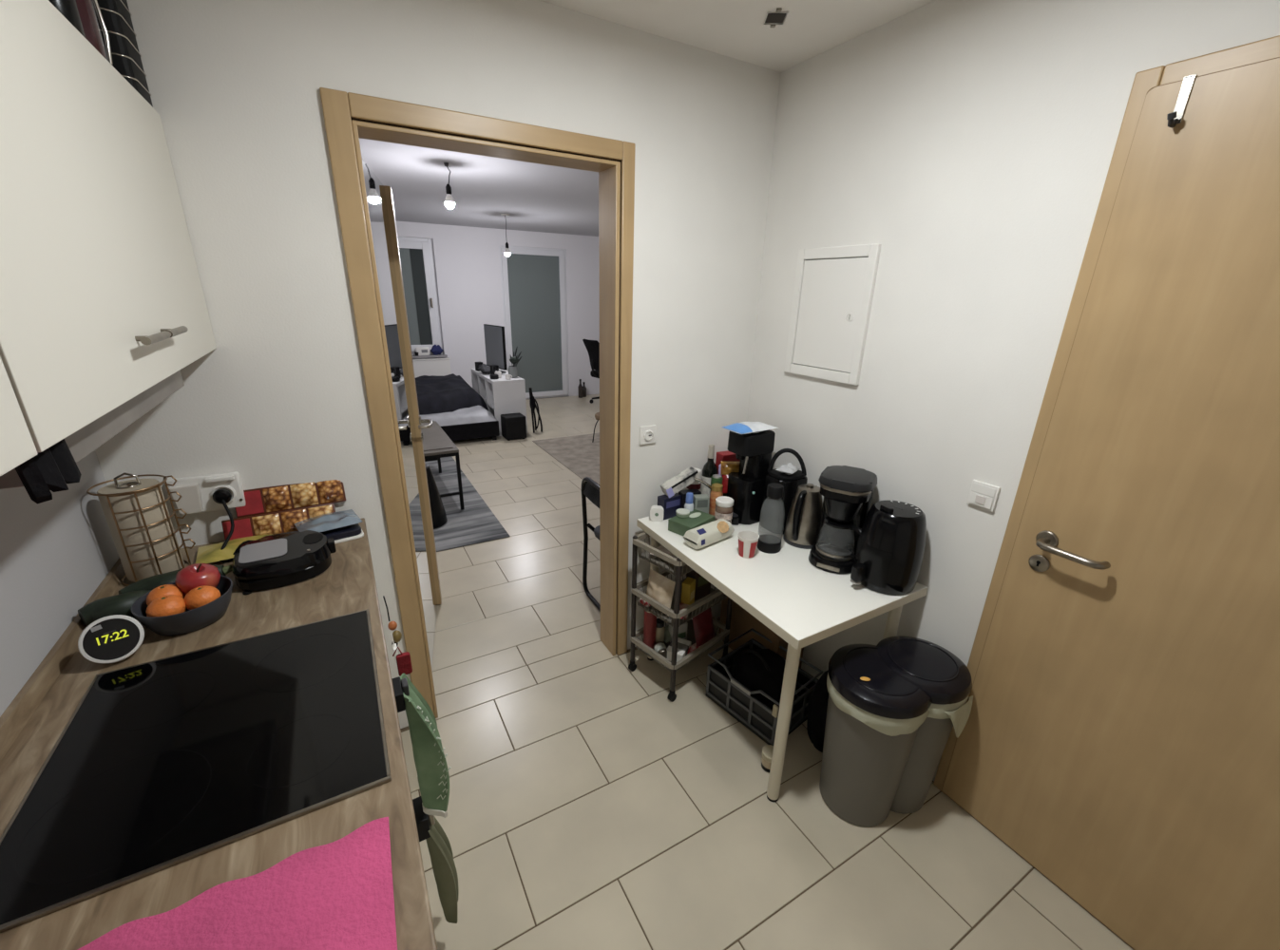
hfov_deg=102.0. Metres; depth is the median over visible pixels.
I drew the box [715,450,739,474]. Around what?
carton
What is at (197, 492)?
wall socket
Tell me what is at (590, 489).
folding chair
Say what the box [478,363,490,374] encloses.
cloth
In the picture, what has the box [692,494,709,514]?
carton
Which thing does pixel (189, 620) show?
fruit bowl
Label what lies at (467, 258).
wall
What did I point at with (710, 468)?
wine bottle
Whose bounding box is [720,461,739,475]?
bag
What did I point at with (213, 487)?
outlet
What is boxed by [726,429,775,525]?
coffee machine
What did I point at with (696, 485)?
bottle
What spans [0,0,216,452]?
upper cabinet
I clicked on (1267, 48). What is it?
trim
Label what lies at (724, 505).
jar
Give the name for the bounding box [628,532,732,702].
trolley
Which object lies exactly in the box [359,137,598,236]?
ceiling
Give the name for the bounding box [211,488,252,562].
plug
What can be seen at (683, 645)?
box
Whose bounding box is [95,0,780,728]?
wall
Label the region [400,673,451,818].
tea towel
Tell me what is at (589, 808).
floor
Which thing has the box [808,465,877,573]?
coffee maker
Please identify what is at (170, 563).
paper roll
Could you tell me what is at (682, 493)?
box
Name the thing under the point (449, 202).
pendant bulb
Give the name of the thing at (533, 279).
door
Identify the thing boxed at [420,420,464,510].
bench
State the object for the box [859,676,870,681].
scrap
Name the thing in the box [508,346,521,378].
potted plant
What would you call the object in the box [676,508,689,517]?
lid
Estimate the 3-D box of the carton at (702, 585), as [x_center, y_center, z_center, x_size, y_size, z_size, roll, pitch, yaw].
[0.268,0.481,2.353,0.100,0.150,0.061,-13,24,-36]
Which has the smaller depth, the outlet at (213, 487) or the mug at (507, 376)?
the outlet at (213, 487)
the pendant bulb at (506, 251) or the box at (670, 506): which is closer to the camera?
the box at (670, 506)
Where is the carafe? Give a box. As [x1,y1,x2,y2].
[816,515,861,558]
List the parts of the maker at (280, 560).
lid plate, handle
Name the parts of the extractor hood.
panel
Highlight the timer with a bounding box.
[649,505,664,521]
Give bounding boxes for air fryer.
[850,500,926,595]
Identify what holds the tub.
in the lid
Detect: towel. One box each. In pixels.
[76,817,397,949]
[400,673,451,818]
[425,817,458,923]
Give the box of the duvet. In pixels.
[415,373,488,415]
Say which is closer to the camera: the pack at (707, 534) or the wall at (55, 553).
the wall at (55, 553)
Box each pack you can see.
[415,346,430,355]
[683,518,734,549]
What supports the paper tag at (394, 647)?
hanging from the base cabinet
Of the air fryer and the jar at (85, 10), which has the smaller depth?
the jar at (85, 10)
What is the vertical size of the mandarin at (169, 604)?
0.056 m
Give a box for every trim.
[319,87,635,718]
[933,35,1279,793]
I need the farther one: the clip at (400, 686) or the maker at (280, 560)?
the maker at (280, 560)
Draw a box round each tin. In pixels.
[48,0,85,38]
[653,641,667,658]
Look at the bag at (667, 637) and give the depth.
2.39 m
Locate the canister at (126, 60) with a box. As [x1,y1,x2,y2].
[94,0,152,107]
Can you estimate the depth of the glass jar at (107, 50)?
1.03 m
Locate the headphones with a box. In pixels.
[489,365,501,379]
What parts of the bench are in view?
leg, rail, seat, leg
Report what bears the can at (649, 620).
on the trolley
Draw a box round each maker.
[232,530,336,595]
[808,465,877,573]
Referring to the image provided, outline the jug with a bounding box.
[759,448,807,534]
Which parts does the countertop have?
sealing strip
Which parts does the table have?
leg, leg, leg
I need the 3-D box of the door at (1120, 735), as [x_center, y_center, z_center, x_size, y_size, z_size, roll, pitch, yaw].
[1.305,0.266,1.159,0.119,2.121,0.843,-10,22,-28]
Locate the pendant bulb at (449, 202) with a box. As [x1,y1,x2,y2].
[443,162,455,209]
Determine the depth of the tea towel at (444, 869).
1.26 m
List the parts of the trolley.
post, post, post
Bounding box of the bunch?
[382,595,401,647]
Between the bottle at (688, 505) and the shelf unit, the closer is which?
the bottle at (688, 505)
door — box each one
[362,158,441,667]
[498,245,569,399]
[941,57,1279,949]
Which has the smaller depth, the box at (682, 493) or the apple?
the apple
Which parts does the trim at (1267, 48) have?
casing, casing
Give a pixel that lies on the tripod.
(532, 400)
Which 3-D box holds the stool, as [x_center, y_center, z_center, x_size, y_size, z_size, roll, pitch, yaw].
[-0.377,-0.524,5.883,0.260,0.355,0.260,-10,22,-28]
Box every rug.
[424,457,510,552]
[532,433,599,484]
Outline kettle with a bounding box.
[783,483,822,549]
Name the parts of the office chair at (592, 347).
backrest, seat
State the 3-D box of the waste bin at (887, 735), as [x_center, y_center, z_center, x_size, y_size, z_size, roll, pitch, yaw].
[0.837,0.870,1.761,0.458,0.566,0.309,-3,20,-12]
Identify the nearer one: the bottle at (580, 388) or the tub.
the tub
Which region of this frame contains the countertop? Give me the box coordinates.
[0,517,437,949]
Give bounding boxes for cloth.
[15,439,81,503]
[430,344,442,355]
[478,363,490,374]
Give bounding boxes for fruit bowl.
[131,575,232,635]
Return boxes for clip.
[391,676,409,712]
[412,796,435,842]
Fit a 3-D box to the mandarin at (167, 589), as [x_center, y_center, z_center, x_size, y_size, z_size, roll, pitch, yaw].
[-1.085,0.280,1.185,0.066,0.054,0.066,18,25,38]
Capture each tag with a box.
[391,633,398,663]
[392,646,412,676]
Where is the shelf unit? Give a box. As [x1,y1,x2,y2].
[470,368,527,437]
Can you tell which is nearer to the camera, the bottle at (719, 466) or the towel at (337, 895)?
the towel at (337, 895)
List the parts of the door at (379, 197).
handle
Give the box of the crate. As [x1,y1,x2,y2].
[705,628,822,745]
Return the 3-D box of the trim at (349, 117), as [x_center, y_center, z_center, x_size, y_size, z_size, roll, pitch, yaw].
[-0.494,-0.101,2.020,0.959,2.164,0.156,-10,22,-28]
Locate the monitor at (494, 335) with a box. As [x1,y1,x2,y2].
[483,324,507,373]
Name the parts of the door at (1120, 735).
key plate, handle plate, handle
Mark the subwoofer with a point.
(513, 426)
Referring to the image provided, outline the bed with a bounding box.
[419,405,499,440]
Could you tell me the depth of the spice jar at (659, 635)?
2.36 m
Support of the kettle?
on the table
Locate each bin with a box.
[425,463,447,529]
[819,635,973,826]
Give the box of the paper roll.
[96,478,184,582]
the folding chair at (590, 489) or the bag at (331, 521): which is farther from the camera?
the folding chair at (590, 489)
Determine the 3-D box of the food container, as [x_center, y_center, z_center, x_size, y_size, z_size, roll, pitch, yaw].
[-0.946,0.179,1.619,0.135,0.030,0.110,-13,24,-36]
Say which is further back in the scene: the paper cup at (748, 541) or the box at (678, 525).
the box at (678, 525)
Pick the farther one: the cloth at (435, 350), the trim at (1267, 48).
the cloth at (435, 350)
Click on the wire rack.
(115, 479)
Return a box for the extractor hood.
[0,369,184,489]
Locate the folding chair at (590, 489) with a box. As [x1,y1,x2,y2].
[581,477,600,611]
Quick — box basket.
[823,496,862,522]
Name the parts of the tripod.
leg, leg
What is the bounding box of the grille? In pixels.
[412,358,450,361]
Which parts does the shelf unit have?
shelf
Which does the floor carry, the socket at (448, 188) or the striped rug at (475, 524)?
the striped rug at (475, 524)
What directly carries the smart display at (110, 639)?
on the countertop
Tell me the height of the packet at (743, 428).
0.046 m
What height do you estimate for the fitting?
0.006 m
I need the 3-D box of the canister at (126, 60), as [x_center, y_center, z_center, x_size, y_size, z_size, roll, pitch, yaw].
[-1.180,-0.996,1.093,0.145,0.337,0.145,-10,22,-28]
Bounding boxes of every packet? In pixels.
[195,534,269,563]
[722,421,778,434]
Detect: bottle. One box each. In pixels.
[577,379,582,398]
[582,382,586,397]
[684,492,693,511]
[686,467,701,491]
[700,443,718,503]
[718,463,726,496]
[756,482,783,554]
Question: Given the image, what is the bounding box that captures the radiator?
[412,358,451,377]
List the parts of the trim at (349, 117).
casing, casing, casing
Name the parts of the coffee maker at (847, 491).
switch panel, hot plate, lid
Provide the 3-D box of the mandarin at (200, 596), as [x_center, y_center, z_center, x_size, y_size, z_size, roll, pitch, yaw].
[-1.002,0.283,1.187,0.066,0.054,0.066,9,21,21]
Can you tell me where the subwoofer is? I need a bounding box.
[500,412,526,440]
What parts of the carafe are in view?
lid, handle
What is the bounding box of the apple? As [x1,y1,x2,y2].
[174,563,220,594]
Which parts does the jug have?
lid, handle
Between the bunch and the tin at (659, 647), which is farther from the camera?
the tin at (659, 647)
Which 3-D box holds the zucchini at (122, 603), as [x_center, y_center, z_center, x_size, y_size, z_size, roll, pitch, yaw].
[-1.176,0.304,1.187,0.159,0.070,0.077,-14,24,-36]
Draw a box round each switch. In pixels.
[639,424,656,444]
[967,479,1000,512]
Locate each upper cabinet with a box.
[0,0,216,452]
[0,356,38,476]
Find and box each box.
[657,493,681,519]
[666,637,691,662]
[668,509,714,535]
[678,489,701,508]
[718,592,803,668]
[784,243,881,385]
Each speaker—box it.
[475,362,482,371]
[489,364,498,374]
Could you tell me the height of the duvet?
0.352 m
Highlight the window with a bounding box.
[397,236,447,358]
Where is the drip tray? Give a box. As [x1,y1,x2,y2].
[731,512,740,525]
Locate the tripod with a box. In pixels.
[529,387,542,433]
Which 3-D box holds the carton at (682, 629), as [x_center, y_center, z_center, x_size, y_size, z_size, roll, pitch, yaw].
[0.177,0.729,2.413,0.080,0.094,0.041,-8,22,-25]
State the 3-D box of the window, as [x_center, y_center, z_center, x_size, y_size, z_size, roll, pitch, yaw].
[-3.357,-2.360,6.947,1.310,1.560,0.170,-10,22,-28]
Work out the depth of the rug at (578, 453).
5.62 m
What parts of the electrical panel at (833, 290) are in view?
door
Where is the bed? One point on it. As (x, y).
(475, 422)
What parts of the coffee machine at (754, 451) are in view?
spout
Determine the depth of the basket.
1.83 m
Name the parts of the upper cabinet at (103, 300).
post, handle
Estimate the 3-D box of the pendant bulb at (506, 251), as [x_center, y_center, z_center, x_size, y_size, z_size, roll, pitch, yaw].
[-1.532,-2.745,5.944,0.096,0.442,0.094,-10,22,-28]
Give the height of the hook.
0.096 m
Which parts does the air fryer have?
handle, drawer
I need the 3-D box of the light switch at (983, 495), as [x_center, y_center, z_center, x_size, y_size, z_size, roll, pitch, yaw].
[1.056,0.064,1.597,0.018,0.080,0.080,-10,22,-28]
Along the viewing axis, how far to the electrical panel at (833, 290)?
1.97 m
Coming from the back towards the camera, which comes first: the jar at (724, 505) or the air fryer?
the jar at (724, 505)
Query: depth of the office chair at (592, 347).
7.73 m
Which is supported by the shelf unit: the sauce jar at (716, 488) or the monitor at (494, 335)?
the monitor at (494, 335)
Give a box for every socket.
[166,471,245,515]
[445,184,451,194]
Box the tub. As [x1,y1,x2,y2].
[676,513,689,517]
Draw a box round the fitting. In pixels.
[763,8,788,27]
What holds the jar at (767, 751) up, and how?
on the floor
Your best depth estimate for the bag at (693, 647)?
2.32 m
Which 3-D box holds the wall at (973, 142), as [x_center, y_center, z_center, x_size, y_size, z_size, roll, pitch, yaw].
[1.344,-0.043,1.180,0.120,2.700,3.100,-10,22,-28]
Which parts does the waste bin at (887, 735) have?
lid, lid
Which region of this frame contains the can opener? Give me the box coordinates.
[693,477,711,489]
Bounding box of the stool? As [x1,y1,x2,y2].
[592,412,599,442]
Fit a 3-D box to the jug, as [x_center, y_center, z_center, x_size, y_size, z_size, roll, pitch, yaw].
[0.613,0.060,2.189,0.155,0.346,0.135,-10,22,-28]
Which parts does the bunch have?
cord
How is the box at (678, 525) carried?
on the table
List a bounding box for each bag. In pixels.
[294,509,362,533]
[645,569,675,616]
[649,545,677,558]
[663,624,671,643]
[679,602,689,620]
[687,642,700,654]
[692,608,715,647]
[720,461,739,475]
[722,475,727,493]
[730,649,797,709]
[775,462,800,475]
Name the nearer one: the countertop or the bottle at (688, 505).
the countertop
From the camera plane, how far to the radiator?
7.36 m
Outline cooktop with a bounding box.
[0,609,391,932]
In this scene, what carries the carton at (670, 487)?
on the box at (670, 506)
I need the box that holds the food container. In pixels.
[320,523,363,544]
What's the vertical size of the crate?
0.219 m
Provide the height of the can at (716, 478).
0.176 m
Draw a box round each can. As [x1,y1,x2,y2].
[643,609,656,649]
[708,474,723,506]
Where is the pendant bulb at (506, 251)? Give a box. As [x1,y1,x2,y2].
[500,213,510,256]
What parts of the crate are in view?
panel, panel, panel, panel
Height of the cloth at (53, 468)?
0.055 m
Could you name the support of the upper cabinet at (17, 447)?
attached to the wall at (55, 553)
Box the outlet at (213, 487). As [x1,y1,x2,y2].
[210,484,235,504]
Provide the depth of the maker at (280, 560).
1.36 m
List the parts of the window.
pane, sill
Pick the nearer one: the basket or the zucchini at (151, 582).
the zucchini at (151, 582)
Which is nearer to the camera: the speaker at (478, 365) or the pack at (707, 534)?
the pack at (707, 534)
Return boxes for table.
[636,516,928,802]
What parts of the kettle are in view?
handle, lid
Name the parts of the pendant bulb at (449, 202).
bulb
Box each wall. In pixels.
[0,450,119,717]
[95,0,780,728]
[395,220,599,396]
[747,0,1279,782]
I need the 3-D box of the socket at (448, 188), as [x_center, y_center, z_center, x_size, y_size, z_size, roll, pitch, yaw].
[-1.310,-1.957,3.548,0.036,0.063,0.035,-10,22,-28]
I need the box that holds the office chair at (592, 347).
[582,339,599,403]
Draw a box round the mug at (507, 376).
[505,374,512,380]
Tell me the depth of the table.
1.77 m
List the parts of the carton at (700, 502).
panel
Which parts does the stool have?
seat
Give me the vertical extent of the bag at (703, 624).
0.164 m
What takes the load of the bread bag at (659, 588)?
on the trolley
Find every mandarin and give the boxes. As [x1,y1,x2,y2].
[145,594,186,617]
[146,584,184,606]
[183,585,220,610]
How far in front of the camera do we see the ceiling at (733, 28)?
1.66 m
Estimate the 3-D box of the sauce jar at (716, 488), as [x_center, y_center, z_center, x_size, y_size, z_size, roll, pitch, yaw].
[0.338,0.116,2.301,0.056,0.152,0.055,-10,22,-28]
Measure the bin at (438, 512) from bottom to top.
0.463 m
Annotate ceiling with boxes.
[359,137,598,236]
[539,0,935,72]
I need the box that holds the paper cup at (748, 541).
[737,531,759,558]
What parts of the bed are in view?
mattress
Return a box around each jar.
[75,0,106,58]
[91,0,113,65]
[655,618,665,643]
[708,483,723,515]
[714,496,733,523]
[761,745,773,772]
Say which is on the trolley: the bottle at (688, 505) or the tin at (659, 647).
the tin at (659, 647)
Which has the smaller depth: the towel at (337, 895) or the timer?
the towel at (337, 895)
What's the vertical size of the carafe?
0.135 m
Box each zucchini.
[77,590,151,627]
[118,564,232,594]
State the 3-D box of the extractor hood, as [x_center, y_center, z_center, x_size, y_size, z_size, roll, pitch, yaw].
[-1.016,-0.109,0.857,0.268,0.067,0.740,-10,22,-28]
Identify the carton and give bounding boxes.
[660,466,700,497]
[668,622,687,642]
[681,577,695,605]
[687,570,710,601]
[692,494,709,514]
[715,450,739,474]
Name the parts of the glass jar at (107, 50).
glass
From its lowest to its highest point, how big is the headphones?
0.134 m
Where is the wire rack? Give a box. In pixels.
[86,472,195,586]
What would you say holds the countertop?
on the base cabinet
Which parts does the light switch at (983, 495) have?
panel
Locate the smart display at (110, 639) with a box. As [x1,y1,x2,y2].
[77,614,144,664]
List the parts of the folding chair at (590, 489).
leg, backrest, seat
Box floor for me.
[400,394,1133,949]
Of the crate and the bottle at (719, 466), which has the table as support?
the bottle at (719, 466)
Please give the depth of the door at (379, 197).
2.27 m
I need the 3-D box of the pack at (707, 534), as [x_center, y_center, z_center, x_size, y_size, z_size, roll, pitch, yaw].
[0.281,0.230,2.075,0.215,0.082,0.088,-14,25,-37]
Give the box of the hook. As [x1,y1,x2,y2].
[1166,74,1197,128]
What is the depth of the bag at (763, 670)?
2.12 m
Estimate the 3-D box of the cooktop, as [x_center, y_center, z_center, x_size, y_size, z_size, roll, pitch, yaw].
[-0.737,0.442,0.927,0.484,0.006,0.528,-10,22,-28]
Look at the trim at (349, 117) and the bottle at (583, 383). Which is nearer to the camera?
the trim at (349, 117)
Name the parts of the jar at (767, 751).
lid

